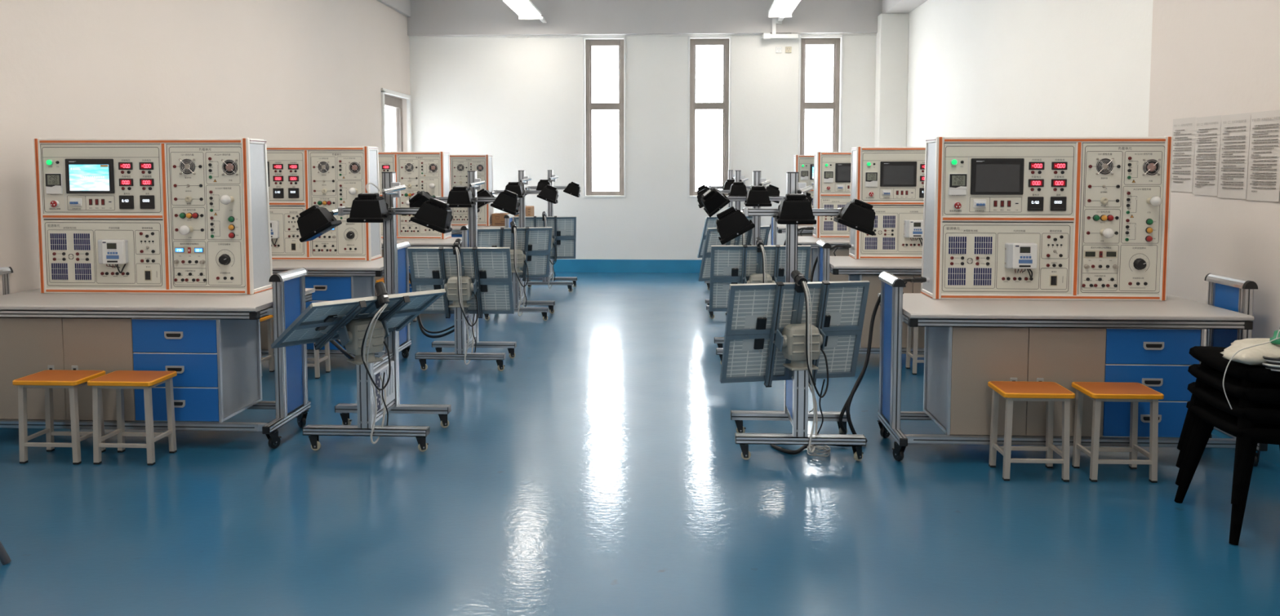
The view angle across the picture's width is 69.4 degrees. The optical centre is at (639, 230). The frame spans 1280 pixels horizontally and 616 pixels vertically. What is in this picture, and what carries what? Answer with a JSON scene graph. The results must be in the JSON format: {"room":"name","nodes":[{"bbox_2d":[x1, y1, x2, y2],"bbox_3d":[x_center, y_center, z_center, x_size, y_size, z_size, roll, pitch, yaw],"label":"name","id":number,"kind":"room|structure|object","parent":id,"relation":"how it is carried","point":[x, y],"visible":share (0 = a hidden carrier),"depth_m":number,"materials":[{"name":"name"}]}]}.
{"room":"electronics workshop","nodes":[
{"label":"electronics workshop","id":0,"kind":"room"},
{"bbox_2d":[0,0,410,295],"bbox_3d":[-3.981,-0.986,5.540,0.280,4.350,17.360,0,4,3],"label":"wall","id":1,"kind":"structure","parent":0,"point":[281,73],"depth_m":7.53,"materials":[{"name":"white paint"}]},
{"bbox_2d":[377,0,410,17],"bbox_3d":[-3.814,-2.878,5.356,0.060,0.550,16.700,0,4,3],"label":"trim","id":2,"kind":"structure","parent":1,"relation":"attached to","point":[402,6],"depth_m":13.19,"materials":[{"name":"grey paint"}]},
{"bbox_2d":[381,88,411,151],"bbox_3d":[-3.545,-0.649,13.258,0.190,2.650,1.280,0,4,3],"label":"door","id":3,"kind":"structure","parent":1,"relation":"in","point":[391,107],"depth_m":13.43,"materials":[{"name":"white plastic"}]},
{"bbox_2d":[0,271,1279,615],"bbox_3d":[0.154,1.247,5.494,8.600,0.100,17.400,0,4,3],"label":"floor","id":4,"kind":"structure","parent":0,"point":[602,472],"depth_m":4.17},
{"bbox_2d":[0,541,11,565],"bbox_3d":[-2.869,0.893,3.586,0.620,0.863,0.477,-4,5,-43],"label":"chair","id":5,"kind":"object","parent":4,"relation":"on","point":[5,559],"visible":1,"depth_m":3.64,"materials":[{"name":"black plastic"}]},
{"bbox_2d":[12,369,106,465],"bbox_3d":[-3.118,1.006,4.985,0.350,0.449,0.270,0,4,3],"label":"stool","id":6,"kind":"object","parent":4,"relation":"on","point":[49,380],"visible":0.9,"depth_m":4.89,"materials":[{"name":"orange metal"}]},
{"bbox_2d":[87,370,177,466],"bbox_3d":[-2.718,1.007,4.971,0.350,0.449,0.270,0,4,3],"label":"stool","id":7,"kind":"object","parent":4,"relation":"on","point":[119,380],"visible":1,"depth_m":4.89,"materials":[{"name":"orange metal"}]},
{"bbox_2d":[0,266,315,448],"bbox_3d":[-2.948,0.710,5.516,1.904,0.969,0.856,0,4,3],"label":"bench","id":8,"kind":"object","parent":4,"relation":"on","point":[211,342],"visible":0.88,"depth_m":5.17,"materials":[{"name":"metal"}]},
{"bbox_2d":[33,137,272,294],"bbox_3d":[-2.998,-0.089,5.662,1.342,0.944,0.383,0,4,3],"label":"console","id":9,"kind":"object","parent":8,"relation":"on","point":[165,215],"visible":1,"depth_m":5.57,"materials":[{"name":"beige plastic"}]},
{"bbox_2d":[45,159,53,165],"bbox_3d":[-3.555,-0.408,5.561,0.037,0.037,0.023,0,4,3],"label":"lamp","id":10,"kind":"object","parent":9,"relation":"attached to","point":[48,162],"depth_m":5.56,"materials":[{"name":"plastic"}]},
{"bbox_2d":[94,199,98,204],"bbox_3d":[-3.275,-0.170,5.572,0.020,0.036,0.006,0,4,3],"label":"rocker switch","id":11,"kind":"object","parent":9,"relation":"attached to","point":[96,201],"depth_m":5.57,"materials":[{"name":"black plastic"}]},
{"bbox_2d":[144,270,151,280],"bbox_3d":[-2.974,0.273,5.585,0.044,0.066,0.011,0,4,3],"label":"switch","id":12,"kind":"object","parent":9,"relation":"attached to","point":[148,273],"depth_m":5.58,"materials":[{"name":"black plastic"}]},
{"bbox_2d":[179,212,186,218],"bbox_3d":[-2.746,-0.087,5.544,0.037,0.037,0.023,0,4,3],"label":"indicator light","id":13,"kind":"object","parent":9,"relation":"attached to","point":[182,215],"depth_m":5.54,"materials":[{"name":"green plastic"}]},
{"bbox_2d":[186,212,192,218],"bbox_3d":[-2.705,-0.087,5.542,0.037,0.037,0.023,0,4,3],"label":"indicator light","id":14,"kind":"object","parent":9,"relation":"attached to","point":[188,215],"depth_m":5.54,"materials":[{"name":"orange plastic"}]},
{"bbox_2d":[191,212,198,218],"bbox_3d":[-2.668,-0.087,5.541,0.037,0.037,0.023,0,4,3],"label":"indicator light","id":15,"kind":"object","parent":9,"relation":"attached to","point":[194,215],"depth_m":5.54,"materials":[{"name":"red plastic"}]},
{"bbox_2d":[227,224,235,230],"bbox_3d":[-2.449,-0.016,5.535,0.037,0.037,0.023,0,4,3],"label":"indicator light","id":16,"kind":"object","parent":9,"relation":"on","point":[230,227],"depth_m":5.53,"materials":[{"name":"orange plastic"}]},
{"bbox_2d":[227,216,235,222],"bbox_3d":[-2.449,-0.065,5.532,0.037,0.037,0.023,0,4,3],"label":"indicator light","id":17,"kind":"object","parent":9,"relation":"on","point":[230,219],"depth_m":5.53,"materials":[{"name":"green plastic"}]},
{"bbox_2d":[228,232,235,238],"bbox_3d":[-2.449,0.032,5.538,0.037,0.037,0.023,0,4,3],"label":"indicator light","id":18,"kind":"object","parent":9,"relation":"attached to","point":[231,235],"depth_m":5.53,"materials":[{"name":"red plastic"}]},
{"bbox_2d":[0,288,315,311],"bbox_3d":[-2.958,0.406,5.514,1.745,0.025,0.820,0,4,3],"label":"countertop","id":19,"kind":"structure","parent":8,"relation":"on","point":[32,300],"depth_m":5.26,"materials":[{"name":"grey laminate"}]},
{"bbox_2d":[329,339,355,359],"bbox_3d":[-1.879,0.576,5.519,0.047,0.288,1.050,-3,5,-37],"label":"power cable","id":20,"kind":"object","parent":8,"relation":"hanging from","point":[340,348],"visible":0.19,"depth_m":5.31,"materials":[{"name":"black rubber"}]},
{"bbox_2d":[260,315,274,376],"bbox_3d":[-2.978,0.872,6.991,0.350,0.449,0.270,0,4,3],"label":"stool","id":21,"kind":"object","parent":4,"relation":"on","point":[270,358],"visible":0.12,"depth_m":7.07,"materials":[{"name":"beige metal"}]},
{"bbox_2d":[272,319,330,378],"bbox_3d":[-2.538,0.874,6.971,0.350,0.449,0.270,0,4,3],"label":"stool","id":22,"kind":"object","parent":4,"relation":"on","point":[317,360],"visible":0.23,"depth_m":6.93,"materials":[{"name":"beige metal"}]},
{"bbox_2d":[260,240,411,358],"bbox_3d":[-2.837,0.574,7.549,1.904,0.969,0.856,0,4,3],"label":"bench","id":23,"kind":"object","parent":4,"relation":"on","point":[331,281],"visible":0.25,"depth_m":7.20,"materials":[{"name":"metal"}]},
{"bbox_2d":[266,146,382,261],"bbox_3d":[-2.880,-0.225,7.695,1.342,0.944,0.383,0,4,3],"label":"console","id":24,"kind":"object","parent":23,"relation":"on","point":[300,178],"visible":0.59,"depth_m":7.59,"materials":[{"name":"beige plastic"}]},
{"bbox_2d":[290,242,296,250],"bbox_3d":[-2.855,0.137,7.617,0.044,0.066,0.011,0,4,3],"label":"switch","id":25,"kind":"object","parent":24,"relation":"attached to","point":[293,245],"depth_m":7.62,"materials":[{"name":"black plastic"}]},
{"bbox_2d":[271,257,383,271],"bbox_3d":[-2.847,0.271,7.547,1.745,0.025,0.820,0,4,3],"label":"countertop","id":26,"kind":"structure","parent":23,"relation":"on","point":[377,264],"depth_m":7.25,"materials":[{"name":"grey laminate"}]},
{"bbox_2d":[271,172,453,452],"bbox_3d":[-1.544,0.452,5.099,0.905,1.540,0.934,0,4,3],"label":"lamp stand","id":27,"kind":"object","parent":4,"relation":"on","point":[362,325],"visible":1,"depth_m":5.15,"materials":[{"name":"aluminium"},{"name":"blue photovoltaic glass panel"},{"name":"black plastic"}]},
{"bbox_2d":[331,206,344,215],"bbox_3d":[-1.777,-0.108,5.431,0.051,0.058,0.110,3,5,39],"label":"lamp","id":28,"kind":"object","parent":27,"relation":"attached to","point":[340,211],"depth_m":5.42,"materials":[{"name":"metal"}]},
{"bbox_2d":[365,182,405,197],"bbox_3d":[-1.470,-0.232,5.354,0.176,0.090,0.214,0,4,3],"label":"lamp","id":29,"kind":"object","parent":27,"relation":"attached to","point":[389,189],"depth_m":5.41,"materials":[{"name":"metal"}]},
{"bbox_2d":[376,277,416,324],"bbox_3d":[-2.447,0.717,9.324,0.350,0.449,0.270,0,4,3],"label":"stool","id":30,"kind":"object","parent":4,"relation":"on","point":[381,279],"visible":0.19,"depth_m":9.22,"materials":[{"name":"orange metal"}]},
{"bbox_2d":[374,224,468,296],"bbox_3d":[-2.721,0.419,9.881,1.904,0.969,0.856,0,4,3],"label":"bench","id":31,"kind":"object","parent":4,"relation":"on","point":[448,242],"visible":0.02,"depth_m":9.56,"materials":[{"name":"grey laminate"}]},
{"bbox_2d":[377,151,451,239],"bbox_3d":[-2.758,-0.380,10.016,1.342,0.944,0.383,0,4,3],"label":"console","id":32,"kind":"object","parent":31,"relation":"on","point":[426,171],"visible":0.34,"depth_m":9.89,"materials":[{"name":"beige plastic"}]},
{"bbox_2d":[381,237,462,245],"bbox_3d":[-2.732,0.115,9.879,1.745,0.025,0.820,0,4,3],"label":"countertop","id":33,"kind":"structure","parent":31,"relation":"on","point":[449,242],"depth_m":9.58,"materials":[{"name":"grey laminate"}]},
{"bbox_2d":[407,170,519,371],"bbox_3d":[-1.405,0.306,7.288,0.877,1.540,0.618,0,4,3],"label":"lamp stand","id":34,"kind":"object","parent":4,"relation":"on","point":[477,282],"visible":0.9,"depth_m":7.17,"materials":[{"name":"aluminium"},{"name":"blue photovoltaic glass panel"},{"name":"black plastic"}]},
{"bbox_2d":[408,272,454,338],"bbox_3d":[-1.782,0.590,7.660,0.881,0.560,0.158,4,5,43],"label":"power cable","id":35,"kind":"object","parent":34,"relation":"hanging from","point":[422,328],"visible":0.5,"depth_m":7.52,"materials":[{"name":"black rubber"}]},
{"bbox_2d":[451,213,514,237],"bbox_3d":[-2.609,0.267,12.153,1.904,0.969,0.856,0,4,3],"label":"bench","id":36,"kind":"object","parent":4,"relation":"on","point":[456,232],"visible":0.06,"depth_m":11.84,"materials":[{"name":"metal"}]},
{"bbox_2d":[449,154,493,226],"bbox_3d":[-2.647,-0.530,12.268,1.342,0.944,0.383,0,4,3],"label":"console","id":37,"kind":"object","parent":36,"relation":"on","point":[460,165],"visible":0.25,"depth_m":12.15,"materials":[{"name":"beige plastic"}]},
{"bbox_2d":[451,225,505,230],"bbox_3d":[-2.620,-0.036,12.151,1.745,0.025,0.820,0,4,3],"label":"countertop","id":38,"kind":"structure","parent":36,"relation":"on","point":[454,228],"depth_m":11.97,"materials":[{"name":"grey laminate"}]},
{"bbox_2d":[492,213,509,226],"bbox_3d":[-1.851,-0.144,12.358,0.210,0.163,0.243,0,4,3],"label":"cardboard box","id":39,"kind":"object","parent":36,"relation":"on","point":[498,220],"visible":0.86,"depth_m":12.24,"materials":[{"name":"brown cardboard"}]},
{"bbox_2d":[476,170,558,320],"bbox_3d":[-1.292,0.148,9.655,0.879,1.540,0.656,0,4,-4],"label":"lamp stand","id":40,"kind":"object","parent":4,"relation":"on","point":[530,247],"visible":0.8,"depth_m":9.55,"materials":[{"name":"aluminium"},{"name":"black plastic"},{"name":"glass"}]},
{"bbox_2d":[514,169,580,292],"bbox_3d":[-1.209,0.003,11.824,0.872,1.540,0.617,0,4,3],"label":"lamp stand","id":41,"kind":"object","parent":4,"relation":"on","point":[563,238],"visible":0.69,"depth_m":11.75,"materials":[{"name":"aluminium"},{"name":"black plastic"},{"name":"glass"}]},
{"bbox_2d":[697,169,752,290],"bbox_3d":[1.174,-0.005,11.951,0.873,1.540,0.719,0,4,3],"label":"lamp stand","id":42,"kind":"object","parent":4,"relation":"on","point":[710,222],"visible":0.16,"depth_m":11.85,"materials":[{"name":"aluminium"},{"name":"black plastic"},{"name":"glass"}]},
{"bbox_2d":[697,170,779,319],"bbox_3d":[1.034,0.144,9.703,0.872,1.540,0.713,0,4,3],"label":"lamp stand","id":43,"kind":"object","parent":4,"relation":"on","point":[738,188],"visible":0.27,"depth_m":9.64,"materials":[{"name":"aluminium"},{"name":"black plastic"},{"name":"glass"}]},
{"bbox_2d":[700,170,812,364],"bbox_3d":[0.937,0.294,7.458,0.897,1.540,0.617,0,4,3],"label":"lamp stand","id":44,"kind":"object","parent":4,"relation":"on","point":[757,263],"visible":0.43,"depth_m":7.33,"materials":[{"name":"aluminium"},{"name":"black plastic"},{"name":"glass"}]},
{"bbox_2d":[725,226,813,315],"bbox_3d":[1.430,0.438,9.969,1.090,0.918,0.338,-1,4,-19],"label":"power cable","id":45,"kind":"object","parent":4,"relation":"on","point":[806,228],"visible":0.22,"depth_m":10.19,"materials":[{"name":"black plastic"}]},
{"bbox_2d":[770,216,813,281],"bbox_3d":[2.684,0.261,12.244,1.904,0.969,0.856,0,4,3],"label":"bench","id":46,"kind":"object","parent":4,"relation":"on","point":[775,228],"visible":0.07,"depth_m":12.01,"materials":[{"name":"grey laminate"}]},
{"bbox_2d":[777,223,813,230],"bbox_3d":[2.673,-0.042,12.242,1.745,0.025,0.820,0,4,3],"label":"countertop","id":47,"kind":"structure","parent":46,"relation":"on","point":[779,226],"depth_m":12.14,"materials":[{"name":"grey laminate"}]},
{"bbox_2d":[793,154,813,225],"bbox_3d":[2.723,-0.538,12.396,1.342,0.944,0.383,0,4,3],"label":"console","id":48,"kind":"object","parent":46,"relation":"on","point":[803,165],"visible":0.02,"depth_m":12.30,"materials":[{"name":"beige plastic"}]},
{"bbox_2d":[715,172,875,461],"bbox_3d":[0.856,0.452,5.094,0.872,1.540,0.618,0,4,3],"label":"lamp stand","id":49,"kind":"object","parent":4,"relation":"on","point":[797,331],"visible":0.96,"depth_m":4.98,"materials":[{"name":"aluminium"},{"name":"black plastic"},{"name":"glass"}]},
{"bbox_2d":[807,444,831,457],"bbox_3d":[0.974,1.199,5.030,0.127,0.041,0.127,0,4,3],"label":"coil","id":50,"kind":"object","parent":4,"relation":"on","point":[827,448],"visible":0.79,"depth_m":5.00,"materials":[{"name":"grey plastic"}]},
{"bbox_2d":[797,235,848,282],"bbox_3d":[2.540,0.413,9.963,1.904,0.969,0.856,0,4,3],"label":"bench","id":51,"kind":"object","parent":4,"relation":"on","point":[811,241],"visible":0.02,"depth_m":9.63,"materials":[{"name":"grey laminate"}]},
{"bbox_2d":[797,235,848,244],"bbox_3d":[2.530,0.110,9.961,1.745,0.025,0.820,0,4,3],"label":"countertop","id":52,"kind":"structure","parent":51,"relation":"on","point":[801,239],"depth_m":9.80,"materials":[{"name":"grey laminate"}]},
{"bbox_2d":[812,151,851,238],"bbox_3d":[2.579,-0.387,10.125,1.342,0.944,0.383,0,4,3],"label":"console","id":53,"kind":"object","parent":51,"relation":"on","point":[832,170],"visible":0.14,"depth_m":10.05,"materials":[{"name":"beige plastic"}]},
{"bbox_2d":[809,244,850,282],"bbox_3d":[1.321,0.592,7.650,1.030,0.918,0.327,-1,4,-16],"label":"power cable","id":54,"kind":"object","parent":4,"relation":"on","point":[846,246],"visible":0.3,"depth_m":7.82,"materials":[{"name":"black plastic"}]},
{"bbox_2d":[770,276,925,454],"bbox_3d":[1.225,0.750,5.282,1.022,0.918,0.327,-1,4,-16],"label":"power cable","id":55,"kind":"object","parent":4,"relation":"on","point":[846,408],"visible":0.58,"depth_m":5.31,"materials":[{"name":"black plastic"}]},
{"bbox_2d":[816,239,924,354],"bbox_3d":[2.417,0.571,7.601,1.904,0.969,0.856,0,4,3],"label":"bench","id":56,"kind":"object","parent":4,"relation":"on","point":[869,270],"visible":0.13,"depth_m":7.27,"materials":[{"name":"grey metal"}]},
{"bbox_2d":[829,256,921,269],"bbox_3d":[2.406,0.267,7.600,1.745,0.025,0.820,0,4,3],"label":"countertop","id":57,"kind":"structure","parent":56,"relation":"on","point":[835,262],"depth_m":7.37,"materials":[{"name":"grey laminate"}]},
{"bbox_2d":[848,146,925,259],"bbox_3d":[2.455,-0.230,7.774,1.342,0.944,0.383,0,4,3],"label":"console","id":58,"kind":"object","parent":56,"relation":"on","point":[891,180],"visible":0.26,"depth_m":7.69,"materials":[{"name":"beige plastic"}]},
{"bbox_2d":[905,325,924,374],"bbox_3d":[2.233,0.865,7.096,0.350,0.449,0.270,0,4,3],"label":"stool","id":59,"kind":"object","parent":4,"relation":"on","point":[914,356],"visible":0.23,"depth_m":7.01,"materials":[{"name":"beige metal"}]},
{"bbox_2d":[987,381,1075,482],"bbox_3d":[1.985,1.024,4.715,0.350,0.449,0.270,0,4,3],"label":"stool","id":60,"kind":"object","parent":4,"relation":"on","point":[1050,393],"visible":1,"depth_m":4.62,"materials":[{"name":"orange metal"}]},
{"bbox_2d":[877,271,1267,466],"bbox_3d":[2.319,0.730,5.209,1.904,0.969,0.856,0,4,3],"label":"bench","id":61,"kind":"object","parent":4,"relation":"on","point":[969,344],"visible":0.67,"depth_m":4.87,"materials":[{"name":"grey metal"}]},
{"bbox_2d":[920,136,1173,301],"bbox_3d":[2.358,-0.072,5.401,1.342,0.944,0.383,0,4,3],"label":"console","id":62,"kind":"object","parent":61,"relation":"on","point":[1005,218],"visible":1,"depth_m":5.30,"materials":[{"name":"beige plastic"}]},
{"bbox_2d":[924,277,929,282],"bbox_3d":[1.702,0.295,5.488,0.026,0.032,0.032,0,4,3],"label":"socket","id":63,"kind":"object","parent":62,"relation":"attached to","point":[927,279],"depth_m":5.48,"materials":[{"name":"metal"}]},
{"bbox_2d":[950,159,957,165],"bbox_3d":[1.802,-0.391,5.299,0.037,0.037,0.023,0,4,3],"label":"lamp","id":64,"kind":"object","parent":62,"relation":"attached to","point":[953,162],"depth_m":5.29,"materials":[{"name":"plastic"}]},
{"bbox_2d":[993,200,997,206],"bbox_3d":[2.043,-0.152,5.312,0.020,0.036,0.006,0,4,3],"label":"rocker switch","id":65,"kind":"object","parent":62,"relation":"attached to","point":[995,202],"depth_m":5.31,"materials":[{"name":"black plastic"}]},
{"bbox_2d":[1049,275,1057,286],"bbox_3d":[2.383,0.290,5.323,0.044,0.066,0.011,0,4,3],"label":"switch","id":66,"kind":"object","parent":62,"relation":"attached to","point":[1053,278],"depth_m":5.32,"materials":[{"name":"black plastic"}]},
{"bbox_2d":[1093,214,1099,221],"bbox_3d":[2.611,-0.070,5.283,0.037,0.037,0.023,0,4,3],"label":"indicator light","id":67,"kind":"object","parent":62,"relation":"attached to","point":[1095,217],"depth_m":5.28,"materials":[{"name":"green plastic"}]},
{"bbox_2d":[1100,214,1106,221],"bbox_3d":[2.652,-0.070,5.281,0.037,0.037,0.023,0,4,3],"label":"indicator light","id":68,"kind":"object","parent":62,"relation":"attached to","point":[1103,217],"depth_m":5.28,"materials":[{"name":"orange plastic"}]},
{"bbox_2d":[1106,214,1114,221],"bbox_3d":[2.688,-0.070,5.279,0.037,0.037,0.023,0,4,3],"label":"indicator light","id":69,"kind":"object","parent":62,"relation":"attached to","point":[1109,217],"depth_m":5.28,"materials":[{"name":"red plastic"}]},
{"bbox_2d":[1145,235,1152,242],"bbox_3d":[2.908,0.050,5.277,0.037,0.037,0.023,0,4,3],"label":"indicator light","id":70,"kind":"object","parent":62,"relation":"attached to","point":[1148,238],"depth_m":5.28,"materials":[{"name":"red plastic"}]},
{"bbox_2d":[1145,226,1152,233],"bbox_3d":[2.908,0.001,5.273,0.037,0.037,0.023,0,4,3],"label":"indicator light","id":71,"kind":"object","parent":62,"relation":"on","point":[1148,229],"depth_m":5.27,"materials":[{"name":"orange plastic"}]},
{"bbox_2d":[1146,218,1153,225],"bbox_3d":[2.908,-0.047,5.270,0.037,0.037,0.023,0,4,3],"label":"indicator light","id":72,"kind":"object","parent":62,"relation":"on","point":[1148,221],"depth_m":5.27,"materials":[{"name":"green plastic"}]},
{"bbox_2d":[877,293,1253,320],"bbox_3d":[2.308,0.427,5.207,1.745,0.025,0.820,0,4,3],"label":"countertop","id":73,"kind":"structure","parent":61,"relation":"on","point":[915,305],"depth_m":4.97,"materials":[{"name":"grey laminate"}]},
{"bbox_2d":[1071,382,1164,483],"bbox_3d":[2.415,1.025,4.700,0.350,0.449,0.270,0,4,3],"label":"stool","id":74,"kind":"object","parent":4,"relation":"on","point":[1134,393],"visible":1,"depth_m":4.61,"materials":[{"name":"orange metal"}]},
{"bbox_2d":[1173,400,1279,546],"bbox_3d":[2.765,0.901,4.032,0.577,0.794,0.522,0,4,6],"label":"chair","id":75,"kind":"object","parent":4,"relation":"on","point":[1211,418],"visible":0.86,"depth_m":4.06,"materials":[{"name":"plastic"}]},
{"bbox_2d":[1175,382,1279,526],"bbox_3d":[2.768,0.817,4.026,0.577,0.794,0.522,0,4,6],"label":"chair","id":76,"kind":"object","parent":75,"relation":"on","point":[1268,414],"visible":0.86,"depth_m":3.89,"materials":[{"name":"plastic"}]},
{"bbox_2d":[1175,364,1279,506],"bbox_3d":[2.766,0.733,4.020,0.577,0.794,0.522,0,4,6],"label":"chair","id":77,"kind":"object","parent":76,"relation":"on","point":[1268,393],"visible":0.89,"depth_m":3.91,"materials":[{"name":"plastic"}]},
{"bbox_2d":[1177,346,1279,486],"bbox_3d":[2.768,0.650,4.003,0.577,0.794,0.547,0,4,6],"label":"chair","id":78,"kind":"object","parent":77,"relation":"on","point":[1211,358],"depth_m":3.84,"materials":[{"name":"plastic"}]},
{"bbox_2d":[1220,337,1279,366],"bbox_3d":[2.694,0.521,3.959,0.511,0.112,0.334,-1,4,-14],"label":"plastic bag","id":79,"kind":"object","parent":78,"relation":"on","point":[1253,356],"visible":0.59,"depth_m":3.85,"materials":[{"name":"white plastic"}]},
{"bbox_2d":[1270,328,1279,344],"bbox_3d":[2.742,0.432,3.871,0.177,0.098,0.069,1,4,14],"label":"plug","id":80,"kind":"object","parent":79,"relation":"on","point":[1277,341],"visible":0.63,"depth_m":3.88,"materials":[{"name":"green plastic"}]},
{"bbox_2d":[1222,329,1279,409],"bbox_3d":[2.543,0.568,3.788,0.346,0.323,0.042,-1,4,-16],"label":"wire","id":81,"kind":"object","parent":80,"relation":"hanging from","point":[1277,338],"visible":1,"depth_m":3.76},
{"bbox_3d":[-1.637,0.283,13.340,0.440,0.780,0.500,0,4,3],"label":"side table","id":82,"kind":"object","parent":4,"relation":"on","visible":0},
{"bbox_2d":[513,205,533,221],"bbox_3d":[-1.684,-0.225,13.258,0.290,0.243,0.304,0,4,3],"label":"cardboard box","id":83,"kind":"object","parent":82,"relation":"on","point":[529,209],"visible":0.34,"depth_m":13.11,"materials":[{"name":"brown cardboard"}]},
{"bbox_2d":[409,35,875,258],"bbox_3d":[0.206,-1.542,13.874,7.300,4.350,0.280,0,4,3],"label":"wall","id":84,"kind":"structure","parent":0,"point":[516,101],"depth_m":13.78,"materials":[{"name":"white paint"}]},
{"bbox_2d":[538,16,546,22],"bbox_3d":[-1.409,-3.061,13.477,0.060,0.035,0.460,0,4,3],"label":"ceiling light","id":85,"kind":"object","parent":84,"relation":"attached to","point":[542,19],"visible":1,"depth_m":13.35,"materials":[{"name":"white plastic"}]},
{"bbox_2d":[582,35,626,197],"bbox_3d":[-0.523,-1.683,13.846,0.640,2.385,0.205,0,4,3],"label":"window","id":86,"kind":"structure","parent":84,"relation":"in","point":[604,65],"depth_m":13.87,"materials":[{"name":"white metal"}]},
{"bbox_2d":[553,257,702,272],"bbox_3d":[0.000,0.530,13.875,6.900,0.215,0.012,0,4,3],"label":"baseboard","id":87,"kind":"structure","parent":84,"relation":"attached to","point":[577,264],"depth_m":13.88,"materials":[{"name":"blue paint"}]},
{"bbox_2d":[408,32,876,37],"bbox_3d":[-0.001,-2.870,13.640,6.900,0.029,0.030,0,4,3],"label":"trim","id":88,"kind":"structure","parent":84,"relation":"attached to","point":[858,33],"depth_m":13.63,"materials":[{"name":"white paint"}]},
{"bbox_2d":[407,0,882,35],"bbox_3d":[0.028,-3.291,13.575,6.960,0.820,0.100,0,4,3],"label":"ceiling","id":89,"kind":"structure","parent":84,"relation":"attached to","point":[428,17],"depth_m":13.54,"materials":[{"name":"grey paint"}]},
{"bbox_2d":[687,35,731,197],"bbox_3d":[1.031,-1.678,13.773,0.641,2.385,0.205,0,4,3],"label":"window","id":90,"kind":"structure","parent":84,"relation":"in","point":[709,77],"depth_m":13.80,"materials":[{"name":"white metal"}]},
{"bbox_2d":[775,46,782,53],"bbox_3d":[2.037,-2.649,13.564,0.090,0.090,0.014,0,4,3],"label":"wall socket","id":91,"kind":"object","parent":84,"relation":"attached to","point":[778,49],"visible":1,"depth_m":13.56,"materials":[{"name":"white plastic"}]},
{"bbox_2d":[761,14,798,39],"bbox_3d":[2.037,-2.923,13.324,0.520,0.300,0.460,0,4,3],"label":"bracket","id":92,"kind":"object","parent":84,"relation":"attached to","point":[775,20],"visible":1,"depth_m":13.41,"materials":[{"name":"white metal"}]},
{"bbox_2d":[785,46,791,53],"bbox_3d":[2.177,-2.648,13.558,0.090,0.090,0.014,0,4,3],"label":"wall socket","id":93,"kind":"object","parent":84,"relation":"attached to","point":[788,49],"visible":1,"depth_m":13.55,"materials":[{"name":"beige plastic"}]},
{"bbox_2d":[797,35,843,155],"bbox_3d":[2.656,-1.673,13.697,0.646,2.385,0.205,0,4,3],"label":"window","id":94,"kind":"structure","parent":84,"relation":"in","point":[819,59],"depth_m":13.71,"materials":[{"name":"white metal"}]},
{"bbox_2d":[874,13,909,146],"bbox_3d":[3.639,-1.222,13.442,0.400,3.770,0.300,0,4,3],"label":"wall column","id":95,"kind":"structure","parent":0,"point":[892,34],"depth_m":13.24,"materials":[{"name":"white paint"}]},
{"bbox_2d":[906,0,1153,146],"bbox_3d":[3.818,-1.285,10.018,0.280,4.350,7.660,0,4,3],"label":"wall","id":96,"kind":"structure","parent":0,"point":[976,68],"depth_m":8.55,"materials":[{"name":"white paint"}]},
{"bbox_2d":[881,0,926,13],"bbox_3d":[3.502,-3.157,9.768,0.340,0.580,7.380,0,4,3],"label":"trim","id":97,"kind":"structure","parent":96,"relation":"attached to","point":[888,6],"depth_m":12.73,"materials":[{"name":"grey paint"}]},
{"bbox_2d":[1148,0,1279,346],"bbox_3d":[3.375,-0.708,1.369,0.350,4.350,9.700,0,4,3],"label":"wall","id":98,"kind":"structure","parent":0,"point":[1209,58],"depth_m":5.42,"materials":[{"name":"white paint"}]},
{"bbox_2d":[1170,116,1195,191],"bbox_3d":[3.400,-0.472,5.795,0.007,0.460,0.265,0,4,3],"label":"poster","id":99,"kind":"object","parent":98,"relation":"attached to","point":[1184,129],"visible":1,"depth_m":5.79,"materials":[{"name":"paper"}]},
{"bbox_2d":[1192,115,1221,195],"bbox_3d":[3.386,-0.444,5.527,0.007,0.470,0.265,0,4,3],"label":"poster","id":100,"kind":"object","parent":98,"relation":"attached to","point":[1207,135],"visible":1,"depth_m":5.52,"materials":[{"name":"paper"}]},
{"bbox_2d":[1217,112,1250,199],"bbox_3d":[3.373,-0.420,5.253,0.007,0.478,0.275,0,4,3],"label":"poster","id":101,"kind":"object","parent":98,"relation":"attached to","point":[1235,128],"visible":1,"depth_m":5.25,"materials":[{"name":"paper"}]},
{"bbox_2d":[1211,429,1279,467],"bbox_3d":[3.402,1.120,5.182,0.082,0.195,16.500,0,4,3],"label":"baseboard","id":102,"kind":"structure","parent":98,"relation":"attached to","point":[1272,455],"depth_m":4.91,"materials":[{"name":"blue paint"}]},
{"bbox_2d":[1246,109,1279,201],"bbox_3d":[3.359,-0.398,4.972,0.007,0.483,0.280,0,4,3],"label":"poster","id":103,"kind":"object","parent":98,"relation":"attached to","point":[1264,162],"visible":1,"depth_m":4.97,"materials":[{"name":"paper"}]},
{"bbox_3d":[0.154,-3.218,5.196,8.600,0.150,17.400,0,4,3],"label":"ceiling","id":104,"kind":"structure","parent":0,"visible":0},
{"bbox_2d":[502,0,541,19],"bbox_3d":[-1.607,-3.315,12.653,0.330,0.650,1.212,0,4,3],"label":"ceiling light","id":105,"kind":"object","parent":104,"relation":"hanging from","point":[525,9],"visible":1,"depth_m":12.73,"materials":[{"name":"white plastic"}]},
{"bbox_2d":[768,0,799,17],"bbox_3d":[1.959,-3.303,12.486,0.330,0.650,1.212,0,4,3],"label":"ceiling light","id":106,"kind":"object","parent":104,"relation":"hanging from","point":[779,7],"visible":1,"depth_m":12.66,"materials":[{"name":"white plastic"}]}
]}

